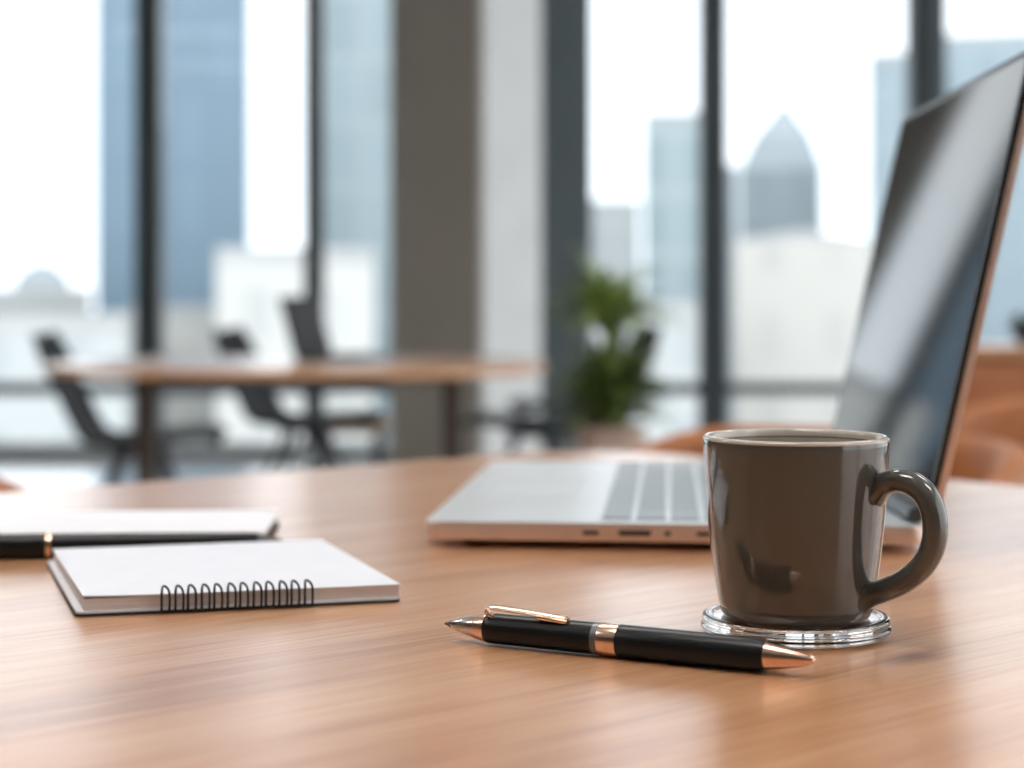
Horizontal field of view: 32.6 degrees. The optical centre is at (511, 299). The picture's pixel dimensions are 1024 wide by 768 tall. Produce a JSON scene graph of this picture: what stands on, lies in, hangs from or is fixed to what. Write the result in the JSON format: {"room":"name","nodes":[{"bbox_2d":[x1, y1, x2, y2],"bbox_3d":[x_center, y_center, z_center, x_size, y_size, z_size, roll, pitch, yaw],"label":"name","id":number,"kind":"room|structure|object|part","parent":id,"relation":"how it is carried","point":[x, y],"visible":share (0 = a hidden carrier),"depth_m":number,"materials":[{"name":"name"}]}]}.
{"room":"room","nodes":[
{"label":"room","id":0,"kind":"room"},
{"bbox_2d":[0,457,389,490],"bbox_3d":[-0.500,1.003,3.455,10.600,0.200,13.710,0,0,0],"label":"floor","id":1,"kind":"structure","parent":0,"point":[31,473],"depth_m":9.43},
{"bbox_2d":[0,478,29,492],"bbox_3d":[-0.709,0.541,1.645,0.630,0.726,0.565,0,0,-41],"label":"tub chair","id":2,"kind":"object","parent":1,"relation":"on","point":[5,486],"visible":0.08,"depth_m":1.86,"materials":[{"name":"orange leather"}]},
{"bbox_2d":[32,330,228,484],"bbox_3d":[-1.226,0.502,5.597,0.600,0.808,0.458,0,0,-4],"label":"shell chair","id":3,"kind":"object","parent":1,"relation":"on","point":[71,392],"visible":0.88,"depth_m":5.66,"materials":[{"name":"black plastic"}]},
{"bbox_3d":[-1.308,0.688,5.457,0.023,0.437,0.245,0,0,45],"label":"leg","id":4,"kind":"part","parent":3,"relation":"part of","materials":[{"name":"black metal"}]},
{"bbox_3d":[-1.327,0.688,5.724,0.245,0.437,0.023,0,0,37],"label":"leg","id":5,"kind":"part","parent":3,"relation":"part of","materials":[{"name":"black metal"}]},
{"bbox_3d":[-1.051,0.688,5.475,0.231,0.436,0.023,0,0,41],"label":"leg","id":6,"kind":"part","parent":3,"relation":"part of","materials":[{"name":"black metal"}]},
{"bbox_3d":[-1.070,0.688,5.742,0.023,0.436,0.231,0,0,41],"label":"leg","id":7,"kind":"part","parent":3,"relation":"part of","materials":[{"name":"black metal"}]},
{"bbox_2d":[41,356,547,482],"bbox_3d":[-0.621,0.542,5.150,1.450,0.719,1.200,0,0,0],"label":"meeting table","id":8,"kind":"object","parent":1,"relation":"on","point":[147,372],"visible":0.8,"depth_m":4.95,"materials":[{"name":"brown wood"}]},
{"bbox_3d":[-1.040,0.533,4.980,0.052,0.658,0.060,0,0,0],"label":"leg","id":9,"kind":"part","parent":8,"relation":"part of","materials":[{"name":"brown metal"}]},
{"bbox_2d":[279,296,395,360],"bbox_3d":[-0.535,0.086,5.400,0.272,0.193,0.320,0,0,14],"label":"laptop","id":10,"kind":"object","parent":8,"relation":"on","point":[303,317],"visible":1,"depth_m":5.38,"materials":[{"name":"black plastic"}]},
{"bbox_3d":[-0.638,0.079,5.425,0.059,0.180,0.320,0,0,14],"label":"lid","id":11,"kind":"part","parent":10,"relation":"part of","materials":[{"name":"black plastic"}]},
{"bbox_3d":[-0.171,0.533,4.980,0.052,0.658,0.060,0,0,0],"label":"leg","id":12,"kind":"part","parent":8,"relation":"part of","materials":[{"name":"brown metal"}]},
{"bbox_2d":[213,326,385,472],"bbox_3d":[-0.806,0.502,6.506,0.600,0.808,0.458,0,0,9],"label":"shell chair","id":13,"kind":"object","parent":1,"relation":"on","point":[259,402],"visible":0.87,"depth_m":6.55,"materials":[{"name":"black plastic"}]},
{"bbox_3d":[-0.918,0.688,6.388,0.245,0.437,0.023,0,0,-32],"label":"leg","id":14,"kind":"part","parent":13,"relation":"part of","materials":[{"name":"black metal"}]},
{"bbox_3d":[-0.876,0.688,6.653,0.023,0.437,0.245,0,0,-40],"label":"leg","id":15,"kind":"part","parent":13,"relation":"part of","materials":[{"name":"black metal"}]},
{"bbox_3d":[-0.664,0.688,6.348,0.023,0.436,0.231,0,0,-36],"label":"leg","id":16,"kind":"part","parent":13,"relation":"part of","materials":[{"name":"black metal"}]},
{"bbox_3d":[-0.622,0.688,6.613,0.231,0.436,0.023,0,0,-36],"label":"leg","id":17,"kind":"part","parent":13,"relation":"part of","materials":[{"name":"black metal"}]},
{"bbox_2d":[0,443,647,456],"bbox_3d":[-0.500,0.866,10.140,10.200,0.075,0.180,0,0,0],"label":"trim","id":18,"kind":"structure","parent":1,"relation":"on","point":[6,449],"depth_m":10.05,"materials":[{"name":"grey metal"}]},
{"bbox_2d":[0,382,133,442],"bbox_3d":[-3.026,-0.986,10.135,1.707,3.623,0.090,0,0,0],"label":"window frame","id":19,"kind":"structure","parent":18,"relation":"attached to","point":[6,388],"depth_m":10.09,"materials":[{"name":"grey metal"}]},
{"bbox_3d":[-3.026,0.688,10.137,1.703,0.276,0.015,0,0,0],"label":"pane","id":20,"kind":"part","parent":19,"relation":"part of","materials":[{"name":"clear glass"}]},
{"bbox_2d":[134,0,164,429],"bbox_3d":[-2.098,-0.985,10.140,0.150,3.625,0.160,0,0,0],"label":"trim","id":21,"kind":"structure","parent":18,"relation":"on","point":[149,15],"depth_m":10.06,"materials":[{"name":"black metal"}]},
{"bbox_2d":[161,382,303,442],"bbox_3d":[-1.611,-0.986,10.135,0.825,3.623,0.090,0,0,0],"label":"window frame","id":22,"kind":"structure","parent":18,"relation":"attached to","point":[167,388],"depth_m":10.09,"materials":[{"name":"grey metal"}]},
{"bbox_3d":[-1.611,0.688,10.137,0.821,0.276,0.015,0,0,0],"label":"pane","id":23,"kind":"part","parent":22,"relation":"part of","materials":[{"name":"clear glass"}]},
{"bbox_2d":[304,0,324,443],"bbox_3d":[-1.144,-0.985,10.140,0.109,3.625,0.160,0,0,0],"label":"trim","id":24,"kind":"structure","parent":18,"relation":"on","point":[314,10],"depth_m":10.06,"materials":[{"name":"grey metal"}]},
{"bbox_2d":[323,382,389,442],"bbox_3d":[-0.470,-0.986,10.135,1.239,3.623,0.090,0,0,0],"label":"window","id":25,"kind":"structure","parent":18,"relation":"attached to","point":[329,388],"depth_m":10.09,"materials":[{"name":"clear glass"}]},
{"bbox_3d":[-0.470,0.688,10.137,1.235,0.276,0.015,0,0,0],"label":"pane","id":26,"kind":"part","parent":25,"relation":"part of","materials":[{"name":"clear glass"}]},
{"bbox_2d":[541,0,591,443],"bbox_3d":[0.305,-0.985,10.140,0.310,3.625,0.160,0,0,0],"label":"window frame","id":27,"kind":"structure","parent":18,"relation":"on","point":[566,25],"depth_m":10.06,"materials":[{"name":"grey metal"}]},
{"bbox_2d":[643,382,699,442],"bbox_3d":[0.772,-0.986,10.135,0.624,3.623,0.090,0,0,0],"label":"window","id":28,"kind":"structure","parent":18,"relation":"attached to","point":[692,388],"depth_m":10.09,"materials":[{"name":"clear glass"}]},
{"bbox_2d":[698,0,726,428],"bbox_3d":[1.161,-0.985,10.140,0.155,3.625,0.160,0,0,0],"label":"window frame","id":29,"kind":"structure","parent":18,"relation":"on","point":[712,14],"depth_m":10.06,"materials":[{"name":"grey metal"}]},
{"bbox_2d":[727,0,907,394],"bbox_3d":[1.766,-0.986,10.135,1.055,3.623,0.090,0,0,0],"label":"window","id":30,"kind":"structure","parent":18,"relation":"attached to","point":[733,388],"depth_m":10.09,"materials":[{"name":"clear glass"}]},
{"bbox_3d":[1.766,-1.161,10.137,1.051,3.273,0.015,0,0,0],"label":"pane","id":31,"kind":"part","parent":30,"relation":"part of","materials":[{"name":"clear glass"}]},
{"bbox_2d":[905,0,934,115],"bbox_3d":[2.363,-0.985,10.140,0.138,3.625,0.160,0,0,0],"label":"trim","id":32,"kind":"structure","parent":18,"relation":"on","point":[921,13],"depth_m":10.06,"materials":[{"name":"grey metal"}]},
{"bbox_3d":[2.951,-0.986,10.135,1.038,3.623,0.090,0,0,0],"label":"window","id":33,"kind":"structure","parent":18,"relation":"on","visible":0},
{"bbox_2d":[935,0,946,99],"bbox_3d":[2.470,-1.160,10.140,0.072,3.274,0.120,0,0,0],"label":"trim","id":34,"kind":"structure","parent":33,"relation":"attached to","point":[940,5],"depth_m":10.08,"materials":[{"name":"grey metal"}]},
{"bbox_2d":[318,419,388,468],"bbox_3d":[-0.631,0.691,6.900,0.280,0.425,0.280,0,0,0],"label":"chair","id":35,"kind":"object","parent":1,"relation":"on","point":[381,427],"visible":0.44,"depth_m":6.78,"materials":[{"name":"brown plastic"}]},
{"bbox_3d":[-0.743,0.710,6.790,0.060,0.385,0.027,0,0,-40],"label":"leg","id":36,"kind":"part","parent":35,"relation":"part of","materials":[{"name":"black metal"}]},
{"bbox_3d":[-0.743,0.710,7.010,0.060,0.385,0.027,0,0,40],"label":"leg","id":37,"kind":"part","parent":35,"relation":"part of","materials":[{"name":"black metal"}]},
{"bbox_3d":[-0.631,0.498,6.900,0.280,0.040,0.280,0,0,0],"label":"seat","id":38,"kind":"part","parent":35,"relation":"part of","materials":[{"name":"grey plastic"}]},
{"bbox_3d":[-0.518,0.710,6.790,0.060,0.385,0.027,0,0,40],"label":"leg","id":39,"kind":"part","parent":35,"relation":"part of","materials":[{"name":"black metal"}]},
{"bbox_3d":[-0.519,0.710,7.010,0.060,0.385,0.027,0,0,-40],"label":"leg","id":40,"kind":"part","parent":35,"relation":"part of","materials":[{"name":"black metal"}]},
{"bbox_2d":[0,451,1023,767],"bbox_3d":[-0.323,0.528,0.500,2.350,0.750,1.450,0,0,-41],"label":"conference table","id":41,"kind":"object","parent":1,"relation":"on","point":[390,684],"visible":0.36,"depth_m":0.73,"materials":[{"name":"brown wood"}]},
{"bbox_2d":[0,510,279,535],"bbox_3d":[-0.243,0.148,1.133,0.176,0.010,0.112,0,0,-3],"label":"notepad","id":42,"kind":"object","parent":41,"relation":"on","point":[262,522],"visible":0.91,"depth_m":1.12,"materials":[{"name":"white paper"}]},
{"bbox_2d":[0,532,282,558],"bbox_3d":[-0.237,0.146,1.043,0.199,0.015,0.015,0,0,-9],"label":"pen","id":43,"kind":"object","parent":41,"relation":"on","point":[29,545],"visible":0.78,"depth_m":1.04,"materials":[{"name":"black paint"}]},
{"bbox_2d":[47,539,399,616],"bbox_3d":[-0.162,0.146,0.946,0.172,0.013,0.180,0,0,-15],"label":"spiral notebook","id":44,"kind":"object","parent":41,"relation":"on","point":[126,580],"visible":1,"depth_m":0.90,"materials":[{"name":"white paper"}]},
{"bbox_2d":[444,605,814,671],"bbox_3d":[0.046,0.144,0.749,0.173,0.018,0.014,0,0,28],"label":"pen","id":45,"kind":"object","parent":41,"relation":"on","point":[548,631],"visible":1,"depth_m":0.74,"materials":[{"name":"metal"}]},
{"bbox_2d":[426,52,1023,546],"bbox_3d":[0.149,0.000,1.268,0.379,0.305,0.416,0,0,5],"label":"laptop","id":46,"kind":"object","parent":41,"relation":"on","point":[956,159],"visible":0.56,"depth_m":1.17,"materials":[{"name":"metal"}]},
{"bbox_3d":[0.293,-0.010,1.256,0.068,0.284,0.410,0,0,2],"label":"lid","id":47,"kind":"part","parent":46,"relation":"part of","materials":[{"name":"metal"}]},
{"bbox_2d":[701,604,891,648],"bbox_3d":[0.131,0.148,0.806,0.087,0.008,0.087,0,0,0],"label":"coaster","id":48,"kind":"object","parent":41,"relation":"on","point":[877,627],"visible":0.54,"depth_m":0.77,"materials":[{"name":"clear glass"}]},
{"bbox_2d":[703,428,947,627],"bbox_3d":[0.134,0.104,0.796,0.086,0.083,0.106,0,0,-20],"label":"mug","id":49,"kind":"object","parent":48,"relation":"on","point":[796,516],"visible":1,"depth_m":0.77,"materials":[{"name":"grey ceramic"}]},
{"bbox_3d":[0.172,0.107,0.774,0.042,0.066,0.018,0,0,37],"label":"handle","id":50,"kind":"part","parent":49,"relation":"part of","materials":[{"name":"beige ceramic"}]},
{"bbox_2d":[461,330,627,453],"bbox_3d":[0.113,0.502,6.247,0.600,0.808,0.458,0,0,4],"label":"shell chair","id":51,"kind":"object","parent":1,"relation":"on","point":[520,425],"visible":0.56,"depth_m":6.17,"materials":[{"name":"black plastic"}]},
{"bbox_3d":[-0.062,0.688,6.125,0.231,0.436,0.023,0,0,-41],"label":"leg","id":52,"kind":"part","parent":51,"relation":"part of","materials":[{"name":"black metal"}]},
{"bbox_3d":[0.196,0.688,6.107,0.023,0.437,0.245,0,0,-45],"label":"leg","id":53,"kind":"part","parent":51,"relation":"part of","materials":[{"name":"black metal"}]},
{"bbox_3d":[0.214,0.688,6.374,0.245,0.437,0.023,0,0,-37],"label":"leg","id":54,"kind":"part","parent":51,"relation":"part of","materials":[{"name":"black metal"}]},
{"bbox_2d":[507,324,661,451],"bbox_3d":[0.313,0.502,7.159,0.600,0.808,0.458,0,0,-12],"label":"shell chair","id":55,"kind":"object","parent":1,"relation":"on","point":[522,406],"visible":0.27,"depth_m":7.20,"materials":[{"name":"black plastic"}]},
{"bbox_3d":[0.178,0.688,6.993,0.023,0.436,0.231,0,0,33],"label":"leg","id":56,"kind":"part","parent":55,"relation":"part of","materials":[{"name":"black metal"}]},
{"bbox_2d":[532,243,689,450],"bbox_3d":[0.298,0.360,5.495,0.493,1.084,0.509,0,0,-38],"label":"potted plant","id":57,"kind":"object","parent":1,"relation":"on","point":[607,383],"visible":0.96,"depth_m":5.43,"materials":[{"name":"green plant"}]},
{"bbox_3d":[0.311,0.647,5.500,0.220,0.509,0.220,0,0,0],"label":"pot","id":58,"kind":"part","parent":57,"relation":"part of","materials":[{"name":"ceramic"}]},
{"bbox_2d":[631,425,1023,485],"bbox_3d":[0.354,0.541,2.221,0.565,0.726,0.630,0,0,-41],"label":"tub chair","id":59,"kind":"object","parent":1,"relation":"on","point":[976,458],"visible":0.16,"depth_m":2.27,"materials":[{"name":"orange leather"}]},
{"bbox_2d":[959,396,1023,447],"bbox_3d":[0.990,0.541,2.971,0.565,0.726,0.630,0,0,-41],"label":"tub chair","id":60,"kind":"object","parent":1,"relation":"on","point":[1002,419],"visible":0.11,"depth_m":3.21,"materials":[{"name":"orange leather"}]},
{"bbox_2d":[964,343,1023,408],"bbox_3d":[1.934,0.517,5.120,1.530,0.770,0.480,0,0,0],"label":"sideboard","id":61,"kind":"object","parent":1,"relation":"on","point":[998,370],"visible":0.02,"depth_m":4.90,"materials":[{"name":"brown wood"}]},
{"bbox_3d":[1.434,0.495,4.909,0.488,0.636,0.022,0,0,0],"label":"door","id":62,"kind":"part","parent":61,"relation":"part of","materials":[{"name":"brown wood"}]},
{"bbox_2d":[1000,309,1023,344],"bbox_3d":[1.520,0.074,5.093,0.181,0.113,0.192,0,0,43],"label":"potted plant","id":63,"kind":"object","parent":61,"relation":"on","point":[1017,331],"visible":1,"depth_m":5.08,"materials":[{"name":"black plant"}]},
{"bbox_3d":[1.515,0.106,5.100,0.120,0.050,0.119,0,0,0],"label":"pot","id":64,"kind":"part","parent":63,"relation":"part of","materials":[{"name":"ceramic"}]},
{"bbox_2d":[390,0,479,462],"bbox_3d":[-0.251,-0.947,8.966,0.614,3.700,0.440,0,0,40],"label":"pillar","id":65,"kind":"structure","parent":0,"point":[435,44],"depth_m":8.81,"materials":[{"name":"beige paint"}]},
{"bbox_2d":[480,0,540,455],"bbox_3d":[-0.004,-0.947,8.759,0.030,3.700,0.440,0,0,40],"label":"column","id":66,"kind":"structure","parent":65,"relation":"attached to","point":[510,30],"depth_m":8.73,"materials":[{"name":"white paint"}]},
{"label":"outside","id":67,"kind":"structure","parent":0,"visible":0},
{"bbox_3d":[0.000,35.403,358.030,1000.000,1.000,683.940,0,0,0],"label":"ground","id":68,"kind":"structure","parent":67,"visible":0},
{"bbox_2d":[0,262,91,311],"bbox_3d":[-18.670,16.722,67.785,4.252,36.362,12.000,0,0,-15],"label":"domed building","id":69,"kind":"structure","parent":68,"relation":"on","point":[40,286],"depth_m":62.37,"materials":[{"name":"grey stone"}]},
{"bbox_2d":[0,312,127,441],"bbox_3d":[-14.458,17.654,52.823,5.102,34.498,10.000,0,0,-15],"label":"office block","id":70,"kind":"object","parent":68,"relation":"on","point":[86,335],"visible":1,"depth_m":48.13,"materials":[{"name":"concrete"}]},
{"bbox_2d":[127,306,215,441],"bbox_3d":[-12.604,17.566,64.871,2.917,34.674,14.000,0,0,-11],"label":"office block","id":71,"kind":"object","parent":68,"relation":"on","point":[188,329],"visible":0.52,"depth_m":58.10,"materials":[{"name":"concrete"}]},
{"bbox_2d":[96,0,249,313],"bbox_3d":[-17.366,4.721,89.782,6.730,60.363,24.000,0,0,-11],"label":"glass tower","id":72,"kind":"structure","parent":68,"relation":"on","point":[207,42],"depth_m":78.09,"materials":[{"name":"glass"}]},
{"bbox_2d":[216,247,373,441],"bbox_3d":[-7.293,16.667,58.947,4.665,36.473,14.000,0,0,-7],"label":"office block","id":73,"kind":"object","parent":68,"relation":"on","point":[250,281],"visible":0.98,"depth_m":51.94,"materials":[{"name":"concrete"}]},
{"bbox_2d":[325,0,389,441],"bbox_3d":[-8.825,2.481,102.960,4.206,64.843,22.000,0,0,-5],"label":"glass tower","id":74,"kind":"structure","parent":68,"relation":"on","point":[357,32],"depth_m":91.99,"materials":[{"name":"glass"}]},
{"bbox_2d":[592,200,639,301],"bbox_3d":[9.325,13.173,159.983,4.457,43.460,20.000,0,0,3],"label":"office tower","id":75,"kind":"structure","parent":68,"relation":"on","point":[615,223],"depth_m":149.97,"materials":[{"name":"concrete"}]},
{"bbox_2d":[592,302,697,441],"bbox_3d":[4.850,17.484,59.984,4.306,34.837,10.000,0,0,5],"label":"office block","id":76,"kind":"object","parent":68,"relation":"on","point":[679,345],"visible":0.07,"depth_m":54.94,"materials":[{"name":"concrete"}]},
{"bbox_2d":[644,112,697,301],"bbox_3d":[9.624,12.292,103.966,3.292,45.222,16.000,0,0,5],"label":"glass tower","id":77,"kind":"structure","parent":68,"relation":"on","point":[670,138],"depth_m":96.01,"materials":[{"name":"glass"}]},
{"bbox_2d":[727,165,736,424],"bbox_3d":[17.022,12.374,136.962,1.132,45.058,10.000,0,0,7],"label":"office tower","id":78,"kind":"structure","parent":68,"relation":"on","point":[731,169],"depth_m":132.00,"materials":[{"name":"blue stone"}]},
{"bbox_2d":[739,100,822,238],"bbox_3d":[18.939,10.371,123.436,5.597,49.063,11.000,0,0,9],"label":"spired tower","id":79,"kind":"structure","parent":68,"relation":"on","point":[781,170],"depth_m":118.20,"materials":[{"name":"grey glass"}]},
{"bbox_2d":[734,229,872,425],"bbox_3d":[12.123,16.120,72.905,5.205,37.566,14.000,0,0,9],"label":"building","id":80,"kind":"structure","parent":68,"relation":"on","point":[798,294],"depth_m":66.05,"materials":[{"name":"concrete"}]},
{"bbox_2d":[868,51,904,245],"bbox_3d":[24.599,10.070,111.813,3.328,49.666,16.000,0,0,12],"label":"glass tower","id":81,"kind":"structure","parent":68,"relation":"on","point":[886,70],"depth_m":104.19,"materials":[{"name":"glass"}]},
{"bbox_2d":[947,31,1023,342],"bbox_3d":[33.855,8.882,120.665,7.296,52.043,18.000,0,0,16],"label":"glass tower","id":82,"kind":"structure","parent":68,"relation":"on","point":[969,56],"depth_m":112.02,"materials":[{"name":"glass"}]}
]}

